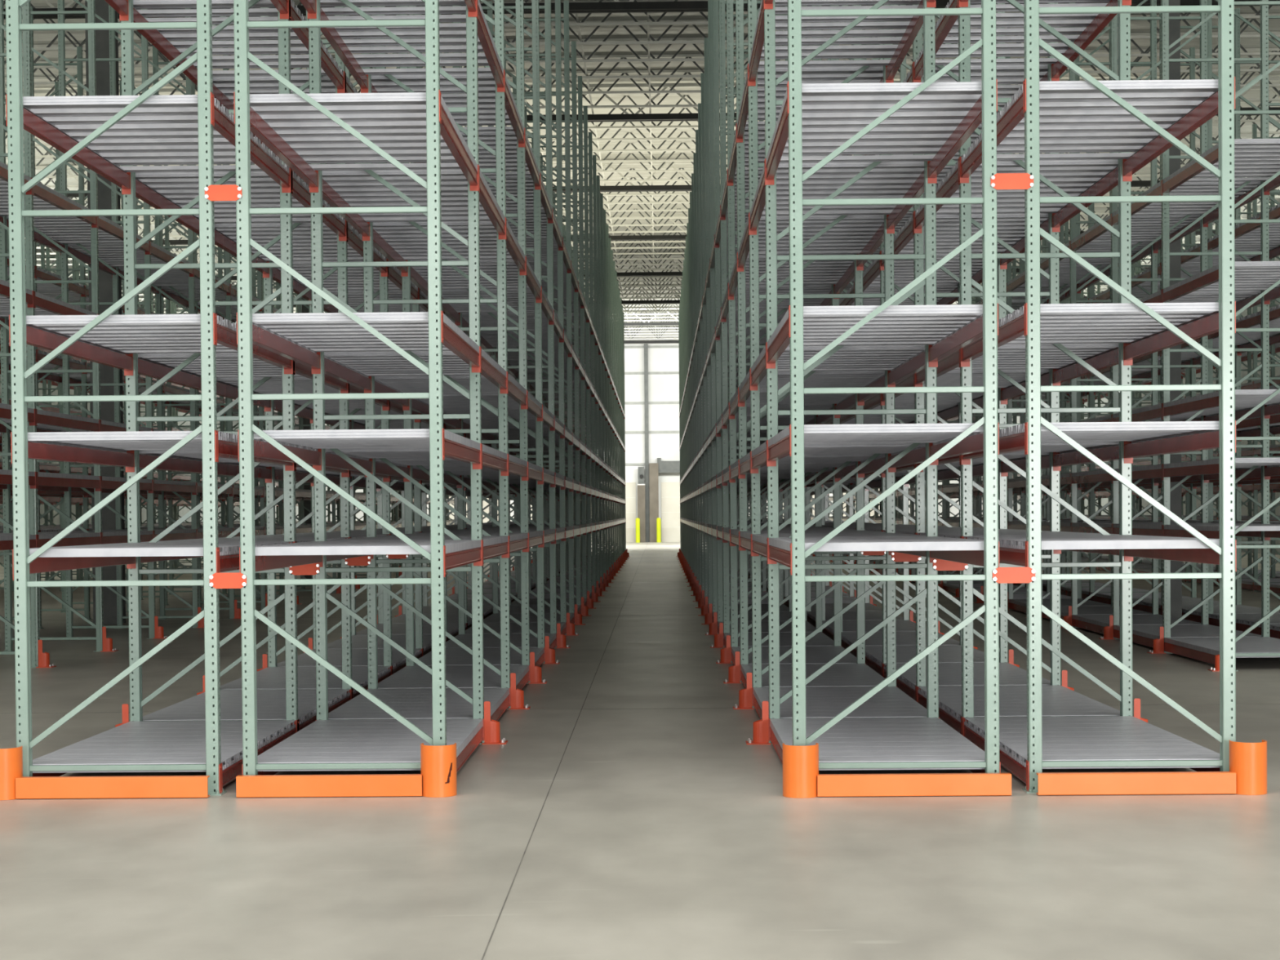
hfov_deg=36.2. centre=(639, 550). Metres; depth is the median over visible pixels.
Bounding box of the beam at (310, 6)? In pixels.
[299,0,316,18]
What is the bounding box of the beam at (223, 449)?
[214,430,296,471]
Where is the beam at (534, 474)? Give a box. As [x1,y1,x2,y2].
[528,462,543,484]
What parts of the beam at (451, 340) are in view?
beam rail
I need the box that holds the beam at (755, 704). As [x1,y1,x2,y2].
[751,687,762,720]
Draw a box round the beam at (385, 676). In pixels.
[351,665,392,697]
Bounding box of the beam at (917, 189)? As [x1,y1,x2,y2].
[886,170,924,233]
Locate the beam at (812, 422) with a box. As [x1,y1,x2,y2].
[804,418,814,424]
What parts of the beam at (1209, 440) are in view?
beam rail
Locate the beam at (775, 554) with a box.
[767,537,796,575]
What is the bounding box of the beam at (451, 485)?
[445,484,466,490]
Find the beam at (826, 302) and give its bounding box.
[819,289,831,306]
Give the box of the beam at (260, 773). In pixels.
[241,720,316,775]
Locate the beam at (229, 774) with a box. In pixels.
[218,719,298,793]
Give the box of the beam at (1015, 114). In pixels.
[958,78,1026,184]
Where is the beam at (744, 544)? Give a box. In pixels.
[738,531,751,551]
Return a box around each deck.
[0,161,31,181]
[0,180,90,216]
[0,279,32,295]
[0,291,97,318]
[0,350,84,364]
[0,403,34,413]
[0,408,98,423]
[0,469,35,475]
[0,528,86,532]
[0,532,100,538]
[0,534,35,540]
[5,471,99,479]
[6,215,149,244]
[7,266,84,288]
[9,420,151,431]
[22,94,288,173]
[26,314,237,355]
[27,431,238,452]
[29,541,293,557]
[32,720,295,773]
[38,530,152,536]
[67,241,191,267]
[72,428,165,431]
[72,528,195,533]
[75,475,151,483]
[118,266,230,286]
[125,528,232,532]
[133,0,343,76]
[135,170,345,224]
[137,352,304,377]
[138,449,232,461]
[140,537,348,542]
[142,688,350,724]
[145,480,195,485]
[173,482,232,488]
[212,75,359,103]
[214,222,386,262]
[216,377,338,394]
[217,459,283,468]
[219,533,389,537]
[220,666,391,693]
[249,92,477,171]
[252,311,479,353]
[253,428,479,451]
[254,539,481,555]
[257,719,483,771]
[272,260,417,291]
[275,466,329,473]
[276,648,422,670]
[278,531,420,534]
[279,399,381,409]
[307,162,390,164]
[320,0,503,75]
[322,168,505,222]
[324,288,443,312]
[324,349,506,377]
[324,408,402,415]
[325,444,506,460]
[325,471,359,476]
[326,535,507,546]
[327,634,446,651]
[328,688,509,719]
[331,529,430,532]
[353,419,429,428]
[354,475,394,479]
[355,528,465,530]
[355,622,466,635]
[371,73,524,132]
[373,221,525,261]
[374,373,526,395]
[375,454,527,467]
[376,533,528,541]
[377,665,528,688]
[390,479,404,483]
[391,613,471,626]
[395,526,471,528]
[410,259,541,290]
[412,462,542,471]
[413,391,542,408]
[413,530,542,537]
[413,605,493,616]
[414,647,544,665]
[422,525,492,527]
[425,130,539,175]
[426,524,498,526]
[427,599,500,607]
[441,288,553,313]
[443,406,554,419]
[444,312,454,323]
[444,467,555,476]
[445,633,555,648]
[448,528,555,534]
[462,311,563,331]
[462,417,564,428]
[463,472,564,479]
[464,527,564,532]
[465,622,565,634]
[480,330,571,346]
[481,426,572,435]
[481,476,573,482]
[482,525,573,530]
[483,613,573,622]
[485,175,552,212]
[495,346,578,359]
[497,433,579,441]
[497,480,579,484]
[498,604,580,613]
[506,210,562,239]
[508,360,584,371]
[508,524,580,528]
[510,482,585,486]
[510,524,586,528]
[511,439,585,447]
[511,598,586,605]
[516,239,570,262]
[528,262,577,282]
[541,282,583,299]
[706,259,730,279]
[706,343,765,357]
[707,431,779,439]
[707,478,787,483]
[707,523,782,528]
[708,604,788,612]
[710,235,740,259]
[711,328,770,344]
[711,424,789,432]
[711,475,795,480]
[711,524,791,529]
[712,611,791,621]
[715,206,749,235]
[715,308,787,328]
[716,415,814,426]
[716,471,814,478]
[717,525,815,531]
[717,621,815,632]
[720,170,762,207]
[721,284,831,309]
[722,404,832,417]
[722,466,832,474]
[723,526,833,533]
[724,631,834,646]
[728,125,841,171]
[728,253,854,285]
[729,390,854,406]
[729,460,855,470]
[730,528,856,536]
[731,645,857,664]
[737,65,883,125]
[737,214,884,256]
[738,370,884,392]
[739,452,884,464]
[739,530,885,539]
[741,663,886,687]
[748,0,920,68]
[750,160,924,216]
[751,345,924,373]
[751,441,925,457]
[751,533,925,544]
[753,686,927,718]
[765,81,982,165]
[767,304,982,349]
[768,422,983,447]
[768,536,983,551]
[769,717,984,770]
[795,522,872,524]
[807,610,902,621]
[811,603,882,611]
[812,523,902,525]
[822,413,925,424]
[822,524,925,527]
[822,620,926,633]
[838,631,959,648]
[839,283,957,306]
[844,478,881,481]
[844,525,959,529]
[848,402,958,414]
[852,259,873,279]
[859,253,982,284]
[861,527,983,531]
[864,475,902,478]
[865,392,982,403]
[865,644,984,666]
[872,246,879,254]
[875,123,982,168]
[881,213,1048,254]
[883,528,1049,534]
[884,662,1050,689]
[894,205,913,231]
[895,368,1048,388]
[895,471,925,475]
[902,63,1048,123]
[911,466,958,471]
[914,0,1110,67]
[915,159,1118,217]
[916,531,1119,537]
[917,684,1119,721]
[919,342,1118,371]
[923,168,950,198]
[937,460,983,466]
[960,79,1217,163]
[962,302,1218,347]
[963,534,1219,549]
[964,715,1219,768]
[972,452,1049,461]
[999,421,1218,443]
[1007,264,1109,285]
[1008,477,1047,482]
[1008,520,1111,524]
[1008,598,1111,606]
[1014,441,1119,453]
[1040,241,1151,265]
[1040,473,1084,479]
[1040,521,1146,526]
[1044,605,1151,616]
[1071,214,1199,244]
[1071,470,1107,476]
[1071,521,1200,527]
[1072,613,1201,626]
[1078,414,1200,422]
[1112,181,1260,216]
[1113,403,1261,417]
[1113,464,1261,472]
[1113,522,1253,528]
[1114,624,1261,639]
[1131,263,1218,283]
[1132,520,1200,521]
[1132,597,1219,608]
[1138,290,1260,302]
[1157,345,1218,358]
[1163,138,1279,183]
[1163,261,1279,293]
[1164,389,1279,407]
[1164,457,1279,468]
[1164,524,1279,531]
[1164,636,1279,657]
[1182,604,1279,616]
[1183,240,1279,263]
[1185,520,1259,522]
[1199,331,1279,345]
[1207,213,1279,242]
[1208,520,1279,524]
[1208,613,1279,627]
[1235,311,1279,328]
[1235,423,1279,431]
[1268,203,1279,212]
[1269,304,1279,311]
[1269,623,1279,631]
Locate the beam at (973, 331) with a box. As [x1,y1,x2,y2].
[928,302,998,367]
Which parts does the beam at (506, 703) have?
beam rail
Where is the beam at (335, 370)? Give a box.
[324,357,371,393]
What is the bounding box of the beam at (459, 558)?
[443,539,483,577]
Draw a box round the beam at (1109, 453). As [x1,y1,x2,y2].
[1053,444,1119,471]
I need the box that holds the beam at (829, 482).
[821,480,832,487]
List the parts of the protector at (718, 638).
foot plate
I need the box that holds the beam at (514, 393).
[507,374,528,409]
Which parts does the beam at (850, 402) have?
beam rail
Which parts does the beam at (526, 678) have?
beam rail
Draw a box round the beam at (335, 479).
[325,475,351,488]
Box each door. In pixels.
[448,496,497,522]
[591,482,635,542]
[661,482,702,542]
[782,494,814,518]
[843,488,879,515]
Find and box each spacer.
[204,184,241,200]
[209,572,246,588]
[288,563,319,575]
[345,555,370,565]
[386,554,408,559]
[860,551,885,555]
[891,551,920,561]
[933,558,968,570]
[990,173,1033,189]
[992,567,1035,583]
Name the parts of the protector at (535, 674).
foot plate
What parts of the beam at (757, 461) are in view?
beam rail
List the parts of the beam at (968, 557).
beam rail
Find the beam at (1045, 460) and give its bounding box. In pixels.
[1000,455,1049,476]
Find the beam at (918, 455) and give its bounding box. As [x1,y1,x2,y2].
[888,447,925,472]
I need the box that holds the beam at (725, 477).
[721,470,728,485]
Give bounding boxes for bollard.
[635,517,639,542]
[656,517,661,542]
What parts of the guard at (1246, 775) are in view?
guard rail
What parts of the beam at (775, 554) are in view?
beam rail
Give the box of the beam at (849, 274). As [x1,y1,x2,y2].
[833,260,854,298]
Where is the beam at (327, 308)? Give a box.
[323,298,337,312]
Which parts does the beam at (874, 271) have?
beam rail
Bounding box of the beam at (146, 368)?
[137,358,201,391]
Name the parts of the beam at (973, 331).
beam rail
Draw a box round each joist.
[3,0,1279,31]
[4,0,1279,51]
[4,13,1279,68]
[4,31,1279,84]
[4,48,1279,98]
[4,63,1279,114]
[4,101,1279,146]
[5,88,1279,134]
[5,115,1279,158]
[5,125,1279,168]
[5,136,1279,177]
[5,147,1199,187]
[35,162,1279,200]
[36,214,1214,248]
[36,222,1214,254]
[36,229,1184,260]
[36,237,1198,265]
[42,171,1279,208]
[51,237,1199,269]
[68,184,1279,216]
[68,243,1199,275]
[84,189,1276,223]
[85,256,1146,281]
[120,202,1260,237]
[121,262,1018,286]
[121,267,1103,291]
[121,275,1107,295]
[121,277,1106,299]
[137,200,1252,231]
[153,281,1097,301]
[153,290,680,312]
[164,286,1102,309]
[164,293,1084,311]
[177,296,957,315]
[183,304,679,318]
[293,304,678,321]
[608,325,678,339]
[624,311,678,326]
[624,312,678,328]
[624,315,678,332]
[624,319,678,334]
[624,321,678,337]
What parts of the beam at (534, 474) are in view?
beam rail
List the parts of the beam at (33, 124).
beam rail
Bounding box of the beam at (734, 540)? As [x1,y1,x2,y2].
[728,528,738,546]
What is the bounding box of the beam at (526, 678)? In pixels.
[510,665,529,702]
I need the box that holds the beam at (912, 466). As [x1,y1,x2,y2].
[880,464,915,477]
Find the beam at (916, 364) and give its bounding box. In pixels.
[887,351,924,386]
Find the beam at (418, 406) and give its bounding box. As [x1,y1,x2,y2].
[411,399,429,414]
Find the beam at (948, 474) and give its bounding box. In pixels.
[937,468,959,480]
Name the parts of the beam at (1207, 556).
beam rail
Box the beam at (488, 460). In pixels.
[481,443,509,475]
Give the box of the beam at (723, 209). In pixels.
[720,170,730,220]
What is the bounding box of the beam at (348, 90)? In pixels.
[344,71,354,93]
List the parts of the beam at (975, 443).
beam rail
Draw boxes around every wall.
[0,248,239,564]
[275,328,1020,542]
[1059,255,1279,554]
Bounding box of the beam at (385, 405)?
[348,384,390,410]
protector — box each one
[35,640,56,667]
[101,626,118,651]
[115,703,128,727]
[154,616,167,638]
[196,607,204,627]
[196,675,204,694]
[233,600,240,618]
[257,653,267,671]
[265,593,267,607]
[303,637,312,653]
[335,586,341,593]
[355,575,360,588]
[395,605,401,617]
[481,701,507,744]
[508,672,530,709]
[528,652,546,684]
[543,635,559,663]
[555,622,570,648]
[565,613,578,635]
[574,604,585,625]
[581,596,591,616]
[586,591,596,608]
[591,585,600,601]
[595,581,601,596]
[600,577,608,591]
[603,573,610,586]
[606,569,613,582]
[608,567,615,579]
[611,564,617,576]
[613,562,617,573]
[615,560,621,570]
[617,557,622,568]
[682,559,686,569]
[684,564,688,575]
[685,569,692,582]
[686,566,690,578]
[688,573,694,586]
[688,576,696,591]
[690,580,698,595]
[693,585,701,601]
[695,590,704,608]
[697,596,707,615]
[701,603,712,624]
[705,612,717,635]
[710,622,724,648]
[715,635,732,663]
[723,651,742,683]
[733,672,754,709]
[745,701,771,744]
[870,595,876,605]
[909,610,915,622]
[937,580,942,591]
[937,621,944,635]
[953,588,959,597]
[973,586,984,603]
[1008,648,1019,667]
[1060,605,1073,627]
[1062,670,1074,690]
[1098,615,1115,639]
[1133,697,1147,722]
[1146,626,1165,653]
[1208,654,1219,671]
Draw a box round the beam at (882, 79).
[879,75,883,83]
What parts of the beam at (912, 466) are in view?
beam rail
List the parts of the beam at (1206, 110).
beam rail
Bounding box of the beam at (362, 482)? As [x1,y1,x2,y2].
[354,478,381,491]
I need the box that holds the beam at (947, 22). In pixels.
[911,0,959,82]
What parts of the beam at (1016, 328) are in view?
beam rail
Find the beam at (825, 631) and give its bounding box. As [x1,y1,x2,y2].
[819,623,833,639]
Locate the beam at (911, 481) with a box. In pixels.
[904,473,925,486]
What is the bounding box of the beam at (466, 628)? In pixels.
[447,622,467,640]
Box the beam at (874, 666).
[856,655,882,675]
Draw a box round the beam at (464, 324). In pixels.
[462,317,469,334]
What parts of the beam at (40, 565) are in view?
beam rail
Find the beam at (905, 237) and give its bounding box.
[879,213,914,271]
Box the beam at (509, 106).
[504,71,525,146]
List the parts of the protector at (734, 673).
foot plate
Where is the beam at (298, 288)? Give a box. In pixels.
[272,267,311,305]
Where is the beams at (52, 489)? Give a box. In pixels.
[0,148,1279,664]
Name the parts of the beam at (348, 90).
beam rail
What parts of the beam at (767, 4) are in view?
beam rail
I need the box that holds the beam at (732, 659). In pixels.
[730,646,743,666]
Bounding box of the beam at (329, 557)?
[326,554,373,561]
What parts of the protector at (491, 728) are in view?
foot plate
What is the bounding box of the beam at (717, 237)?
[714,214,723,248]
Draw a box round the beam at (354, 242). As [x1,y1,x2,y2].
[346,220,388,277]
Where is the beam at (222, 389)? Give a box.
[216,382,271,411]
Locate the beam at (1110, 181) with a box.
[1052,166,1118,232]
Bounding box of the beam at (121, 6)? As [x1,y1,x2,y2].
[104,0,128,21]
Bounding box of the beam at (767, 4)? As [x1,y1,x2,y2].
[763,0,773,11]
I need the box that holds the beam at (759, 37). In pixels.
[747,0,764,87]
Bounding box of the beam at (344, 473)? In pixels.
[293,462,350,477]
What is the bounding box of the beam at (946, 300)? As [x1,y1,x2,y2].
[936,288,957,305]
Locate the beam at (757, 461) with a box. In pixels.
[750,442,766,473]
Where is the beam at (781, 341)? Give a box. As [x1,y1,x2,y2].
[765,305,795,368]
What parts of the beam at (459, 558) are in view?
beam rail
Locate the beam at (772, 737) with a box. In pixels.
[768,718,782,764]
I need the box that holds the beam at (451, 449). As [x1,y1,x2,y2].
[438,428,482,469]
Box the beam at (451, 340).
[440,311,481,373]
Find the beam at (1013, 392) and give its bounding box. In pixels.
[1000,373,1048,404]
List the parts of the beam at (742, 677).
beam rail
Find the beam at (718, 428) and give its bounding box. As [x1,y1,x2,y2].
[715,419,721,436]
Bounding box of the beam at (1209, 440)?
[1124,420,1235,463]
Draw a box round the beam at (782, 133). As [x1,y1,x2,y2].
[764,80,788,186]
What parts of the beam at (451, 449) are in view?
beam rail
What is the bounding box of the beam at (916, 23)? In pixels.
[885,0,923,82]
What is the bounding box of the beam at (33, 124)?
[5,93,130,195]
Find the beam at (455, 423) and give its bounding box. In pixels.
[443,413,461,429]
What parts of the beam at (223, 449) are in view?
beam rail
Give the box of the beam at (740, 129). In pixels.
[735,66,748,142]
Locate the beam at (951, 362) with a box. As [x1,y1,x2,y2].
[913,350,959,386]
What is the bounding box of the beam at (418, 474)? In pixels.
[412,468,430,481]
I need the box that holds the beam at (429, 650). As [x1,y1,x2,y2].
[422,635,448,655]
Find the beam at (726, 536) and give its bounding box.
[722,527,729,542]
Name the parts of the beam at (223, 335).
beam rail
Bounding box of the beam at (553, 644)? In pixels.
[549,633,556,648]
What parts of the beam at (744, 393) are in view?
beam rail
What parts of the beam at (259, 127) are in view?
beam rail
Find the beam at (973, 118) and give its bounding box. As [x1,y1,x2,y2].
[927,79,997,183]
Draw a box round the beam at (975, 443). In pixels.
[928,422,999,465]
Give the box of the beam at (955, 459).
[914,455,960,471]
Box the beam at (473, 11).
[464,0,478,19]
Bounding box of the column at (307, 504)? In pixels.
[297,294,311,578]
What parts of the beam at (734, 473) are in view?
beam rail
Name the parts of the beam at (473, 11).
beam rail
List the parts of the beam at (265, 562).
beam rail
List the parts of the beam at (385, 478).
beam rail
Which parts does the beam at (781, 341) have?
beam rail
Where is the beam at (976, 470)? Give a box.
[972,465,983,476]
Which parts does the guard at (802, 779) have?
guard rail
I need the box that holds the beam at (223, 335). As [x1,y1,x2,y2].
[213,312,294,374]
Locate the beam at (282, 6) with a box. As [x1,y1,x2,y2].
[270,0,290,21]
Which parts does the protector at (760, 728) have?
foot plate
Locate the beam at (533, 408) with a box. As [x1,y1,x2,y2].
[527,391,543,421]
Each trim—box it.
[31,703,1279,713]
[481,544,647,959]
[605,345,679,348]
[623,401,679,404]
[624,371,679,374]
[625,431,679,433]
[625,462,644,466]
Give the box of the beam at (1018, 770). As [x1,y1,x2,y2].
[960,716,1029,790]
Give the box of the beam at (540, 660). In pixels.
[534,647,545,666]
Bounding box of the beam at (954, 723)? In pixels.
[915,686,961,733]
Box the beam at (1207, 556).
[1124,539,1236,571]
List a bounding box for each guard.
[0,746,209,799]
[235,742,457,797]
[782,742,1011,798]
[1036,739,1266,795]
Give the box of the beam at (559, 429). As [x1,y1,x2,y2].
[555,421,564,438]
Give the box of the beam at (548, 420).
[542,410,555,431]
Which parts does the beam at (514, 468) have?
beam rail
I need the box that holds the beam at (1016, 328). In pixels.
[959,302,1026,367]
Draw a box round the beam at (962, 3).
[957,0,968,8]
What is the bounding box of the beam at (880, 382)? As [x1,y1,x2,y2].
[857,375,884,405]
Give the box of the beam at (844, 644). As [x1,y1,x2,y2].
[838,639,856,657]
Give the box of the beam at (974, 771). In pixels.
[938,717,1000,773]
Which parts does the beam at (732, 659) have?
beam rail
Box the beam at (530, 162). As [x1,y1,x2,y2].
[524,128,541,191]
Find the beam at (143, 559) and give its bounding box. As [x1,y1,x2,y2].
[140,555,203,563]
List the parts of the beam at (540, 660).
beam rail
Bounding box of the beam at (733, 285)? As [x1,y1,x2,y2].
[727,253,740,299]
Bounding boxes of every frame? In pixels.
[0,0,39,667]
[0,0,103,651]
[0,6,44,629]
[0,329,13,589]
[5,0,226,795]
[6,180,62,591]
[13,46,92,620]
[26,246,53,579]
[40,207,93,586]
[40,260,83,579]
[54,80,128,612]
[57,0,155,638]
[70,271,92,572]
[71,257,92,579]
[84,0,125,624]
[108,5,198,628]
[120,0,297,721]
[121,164,168,605]
[123,229,148,578]
[135,164,192,599]
[138,242,174,576]
[142,284,174,568]
[151,293,191,568]
[152,45,235,619]
[155,297,190,567]
[164,164,227,594]
[171,302,203,568]
[174,301,203,565]
[191,81,266,611]
[200,256,239,590]
[200,421,226,521]
[212,6,352,689]
[217,248,266,579]
[217,426,239,519]
[222,164,284,604]
[233,0,446,775]
[250,164,312,599]
[256,283,284,576]
[258,305,279,521]
[260,6,391,666]
[262,275,299,577]
[275,281,336,593]
[280,284,299,574]
[295,293,341,567]
[297,297,341,589]
[306,5,422,648]
[308,0,484,744]
[324,310,366,578]
[326,424,366,567]
[335,426,377,577]
[344,5,447,635]
[354,488,399,577]
[355,490,377,564]
[360,0,511,709]
[371,5,466,623]
[390,490,414,567]
[391,491,431,566]
[395,5,484,613]
[399,0,530,684]
[413,493,448,564]
[417,66,494,606]
[436,0,545,663]
[443,93,491,591]
[452,0,556,648]
[453,125,519,594]
[466,489,526,588]
[477,0,566,635]
[483,499,535,584]
[487,0,574,613]
[488,493,542,580]
[497,493,549,576]
[504,40,581,605]
[512,75,586,598]
[513,500,559,570]
[524,106,591,593]
[531,132,595,588]
[540,155,599,583]
[548,175,603,579]
[552,193,606,576]
[562,209,608,573]
[562,224,611,569]
[568,237,613,567]
[571,249,615,564]
[576,261,617,562]
[578,271,619,559]
[582,280,621,558]
[584,289,622,553]
[588,297,623,554]
[589,305,624,551]
[593,312,626,551]
[678,311,706,549]
[679,304,714,551]
[680,288,706,556]
[680,297,709,552]
[681,280,719,557]
[682,270,723,559]
[683,260,725,560]
[684,248,723,564]
[685,236,730,566]
[686,222,733,568]
[688,208,739,571]
[689,191,742,575]
[691,173,748,578]
[693,152,751,582]
[695,129,751,586]
[697,103,766,591]
[700,72,772,600]
[703,37,783,604]
[707,0,791,612]
[712,0,807,634]
[719,0,822,647]
[726,0,841,663]
[735,0,865,683]
[747,0,896,709]
[747,498,786,571]
[760,496,815,582]
[764,0,938,744]
[780,86,853,597]
[782,488,829,586]
[783,506,833,591]
[787,0,999,773]
[795,36,869,603]
[803,5,884,611]
[817,4,909,620]
[826,493,855,516]
[837,4,926,631]
[841,488,879,555]
[843,492,848,513]
[848,487,881,560]
[855,15,961,645]
[869,499,897,517]
[875,484,915,564]
[879,3,1008,663]
[897,419,947,572]
[901,482,937,516]
[910,480,950,516]
[911,479,959,582]
[912,3,1061,686]
[925,284,982,574]
[937,288,976,515]
[942,420,982,591]
[947,302,982,517]
[958,0,1133,717]
[971,258,1025,587]
[974,251,1026,574]
[981,152,1049,602]
[1005,55,1081,609]
[1012,220,1070,573]
[1012,238,1046,573]
[1022,0,1235,793]
[1039,22,1112,617]
[1040,203,1095,582]
[1058,152,1119,589]
[1064,401,1097,555]
[1068,0,1158,627]
[1068,292,1108,559]
[1080,289,1108,556]
[1082,289,1084,515]
[1087,287,1119,569]
[1088,109,1151,592]
[1097,261,1138,558]
[1107,271,1151,565]
[1110,0,1208,639]
[1118,272,1151,560]
[1130,47,1196,597]
[1131,258,1151,568]
[1137,238,1183,563]
[1157,249,1198,571]
[1159,8,1241,605]
[1160,0,1182,617]
[1160,0,1269,653]
[1181,247,1200,515]
[1184,229,1217,582]
[1188,228,1216,568]
[1207,0,1279,613]
[1215,197,1261,570]
[1216,189,1275,586]
[1234,0,1279,671]
[1247,188,1279,574]
[1252,124,1279,591]
[1268,15,1279,563]
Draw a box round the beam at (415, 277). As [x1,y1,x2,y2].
[410,266,427,296]
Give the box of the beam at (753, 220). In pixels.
[748,161,765,235]
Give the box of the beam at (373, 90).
[371,83,377,93]
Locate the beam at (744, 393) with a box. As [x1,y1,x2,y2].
[737,369,750,407]
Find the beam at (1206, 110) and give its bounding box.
[1122,76,1235,182]
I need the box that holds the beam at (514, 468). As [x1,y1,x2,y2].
[508,455,528,480]
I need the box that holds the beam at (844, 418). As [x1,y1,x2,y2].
[840,406,854,424]
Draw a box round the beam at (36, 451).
[10,431,134,472]
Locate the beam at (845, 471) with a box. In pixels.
[835,464,855,481]
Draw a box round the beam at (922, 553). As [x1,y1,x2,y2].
[888,551,925,556]
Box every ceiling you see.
[3,0,1279,327]
[491,0,594,311]
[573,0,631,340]
[646,0,656,340]
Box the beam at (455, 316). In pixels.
[442,297,460,325]
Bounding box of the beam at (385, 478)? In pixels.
[349,471,391,481]
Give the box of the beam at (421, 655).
[391,648,423,674]
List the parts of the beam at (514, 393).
beam rail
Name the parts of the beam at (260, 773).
beam rail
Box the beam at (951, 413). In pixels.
[937,405,958,422]
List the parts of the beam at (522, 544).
beam rail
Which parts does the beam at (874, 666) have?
beam rail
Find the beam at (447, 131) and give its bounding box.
[439,89,479,192]
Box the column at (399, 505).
[391,492,401,565]
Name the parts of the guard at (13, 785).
guard rail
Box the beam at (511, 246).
[502,222,527,275]
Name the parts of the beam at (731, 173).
beam rail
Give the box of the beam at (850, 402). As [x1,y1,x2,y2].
[834,393,855,417]
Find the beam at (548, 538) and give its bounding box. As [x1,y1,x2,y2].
[543,528,555,547]
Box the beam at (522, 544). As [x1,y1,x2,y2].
[509,533,529,556]
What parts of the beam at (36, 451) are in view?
beam rail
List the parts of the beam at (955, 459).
beam rail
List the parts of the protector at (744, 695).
foot plate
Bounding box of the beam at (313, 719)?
[297,688,352,731]
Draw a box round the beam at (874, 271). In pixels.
[853,253,879,298]
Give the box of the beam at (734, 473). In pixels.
[728,460,738,482]
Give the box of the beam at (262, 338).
[236,312,320,373]
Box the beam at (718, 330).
[715,315,724,340]
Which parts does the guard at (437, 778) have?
guard rail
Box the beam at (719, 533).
[715,525,722,539]
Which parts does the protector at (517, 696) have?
foot plate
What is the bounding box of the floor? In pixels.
[0,542,1279,959]
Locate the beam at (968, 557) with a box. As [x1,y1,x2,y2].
[929,541,999,567]
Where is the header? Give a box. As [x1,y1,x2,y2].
[657,457,680,472]
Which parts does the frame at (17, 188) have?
plate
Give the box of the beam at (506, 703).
[483,688,511,720]
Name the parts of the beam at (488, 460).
beam rail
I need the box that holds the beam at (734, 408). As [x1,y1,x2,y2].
[728,388,738,418]
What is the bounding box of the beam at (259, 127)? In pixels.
[233,91,318,192]
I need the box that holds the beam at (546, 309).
[542,293,554,324]
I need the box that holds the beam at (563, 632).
[560,622,566,635]
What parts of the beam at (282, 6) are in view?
beam rail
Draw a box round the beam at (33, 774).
[32,773,66,776]
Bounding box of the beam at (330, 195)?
[322,178,369,241]
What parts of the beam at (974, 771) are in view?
beam rail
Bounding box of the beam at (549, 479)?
[543,472,555,487]
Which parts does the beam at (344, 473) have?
beam rail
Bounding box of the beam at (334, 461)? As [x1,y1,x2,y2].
[325,453,372,476]
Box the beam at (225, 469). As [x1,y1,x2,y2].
[217,462,271,483]
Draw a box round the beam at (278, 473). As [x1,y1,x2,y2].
[275,469,313,486]
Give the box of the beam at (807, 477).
[804,474,814,487]
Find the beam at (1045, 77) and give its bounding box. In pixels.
[1039,71,1048,81]
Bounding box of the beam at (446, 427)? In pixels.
[444,423,466,437]
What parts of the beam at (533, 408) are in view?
beam rail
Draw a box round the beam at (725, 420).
[721,408,728,429]
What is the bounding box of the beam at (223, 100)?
[213,84,262,143]
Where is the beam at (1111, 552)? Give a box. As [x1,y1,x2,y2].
[1053,549,1119,555]
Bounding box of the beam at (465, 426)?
[462,422,470,434]
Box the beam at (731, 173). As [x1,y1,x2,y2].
[726,124,736,186]
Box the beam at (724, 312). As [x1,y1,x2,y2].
[720,291,731,322]
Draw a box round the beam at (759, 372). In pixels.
[749,352,766,391]
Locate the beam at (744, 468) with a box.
[737,458,750,478]
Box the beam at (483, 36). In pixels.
[476,0,505,93]
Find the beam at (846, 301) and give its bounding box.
[839,288,854,306]
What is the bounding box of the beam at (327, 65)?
[288,0,346,93]
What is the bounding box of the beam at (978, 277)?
[971,269,982,288]
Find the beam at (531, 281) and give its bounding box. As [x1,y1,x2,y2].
[523,264,542,303]
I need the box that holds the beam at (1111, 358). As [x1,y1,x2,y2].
[1053,348,1119,386]
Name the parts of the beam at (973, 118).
beam rail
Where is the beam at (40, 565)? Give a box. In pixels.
[12,549,135,580]
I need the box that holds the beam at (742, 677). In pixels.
[739,664,755,688]
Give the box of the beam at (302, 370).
[293,360,349,393]
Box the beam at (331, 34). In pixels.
[307,6,368,93]
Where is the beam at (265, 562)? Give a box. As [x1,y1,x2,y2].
[239,546,322,572]
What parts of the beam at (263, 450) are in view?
beam rail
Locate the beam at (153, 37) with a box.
[133,7,197,85]
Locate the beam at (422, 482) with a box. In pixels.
[421,480,445,488]
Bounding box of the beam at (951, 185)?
[912,159,959,234]
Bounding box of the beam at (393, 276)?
[387,266,419,304]
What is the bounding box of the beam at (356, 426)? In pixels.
[353,422,380,429]
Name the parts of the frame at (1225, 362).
plate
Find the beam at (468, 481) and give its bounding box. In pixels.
[463,477,478,488]
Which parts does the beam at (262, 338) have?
beam rail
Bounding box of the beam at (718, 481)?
[715,474,722,488]
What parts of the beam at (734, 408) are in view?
beam rail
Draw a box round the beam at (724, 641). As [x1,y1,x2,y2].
[723,632,726,647]
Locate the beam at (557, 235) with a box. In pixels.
[552,208,563,250]
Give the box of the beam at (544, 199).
[537,173,553,223]
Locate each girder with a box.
[3,0,1279,19]
[4,76,1279,114]
[4,106,1279,126]
[23,156,1159,189]
[37,231,1215,246]
[43,0,726,8]
[66,180,1159,197]
[67,248,1184,277]
[68,266,1151,279]
[120,208,1269,239]
[139,283,1107,302]
[139,296,1087,308]
[197,307,679,322]
[605,340,678,343]
[624,322,678,325]
[625,327,678,340]
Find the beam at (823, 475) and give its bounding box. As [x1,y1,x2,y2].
[816,470,832,484]
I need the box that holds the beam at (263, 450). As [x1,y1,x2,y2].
[237,430,321,471]
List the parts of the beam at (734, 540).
beam rail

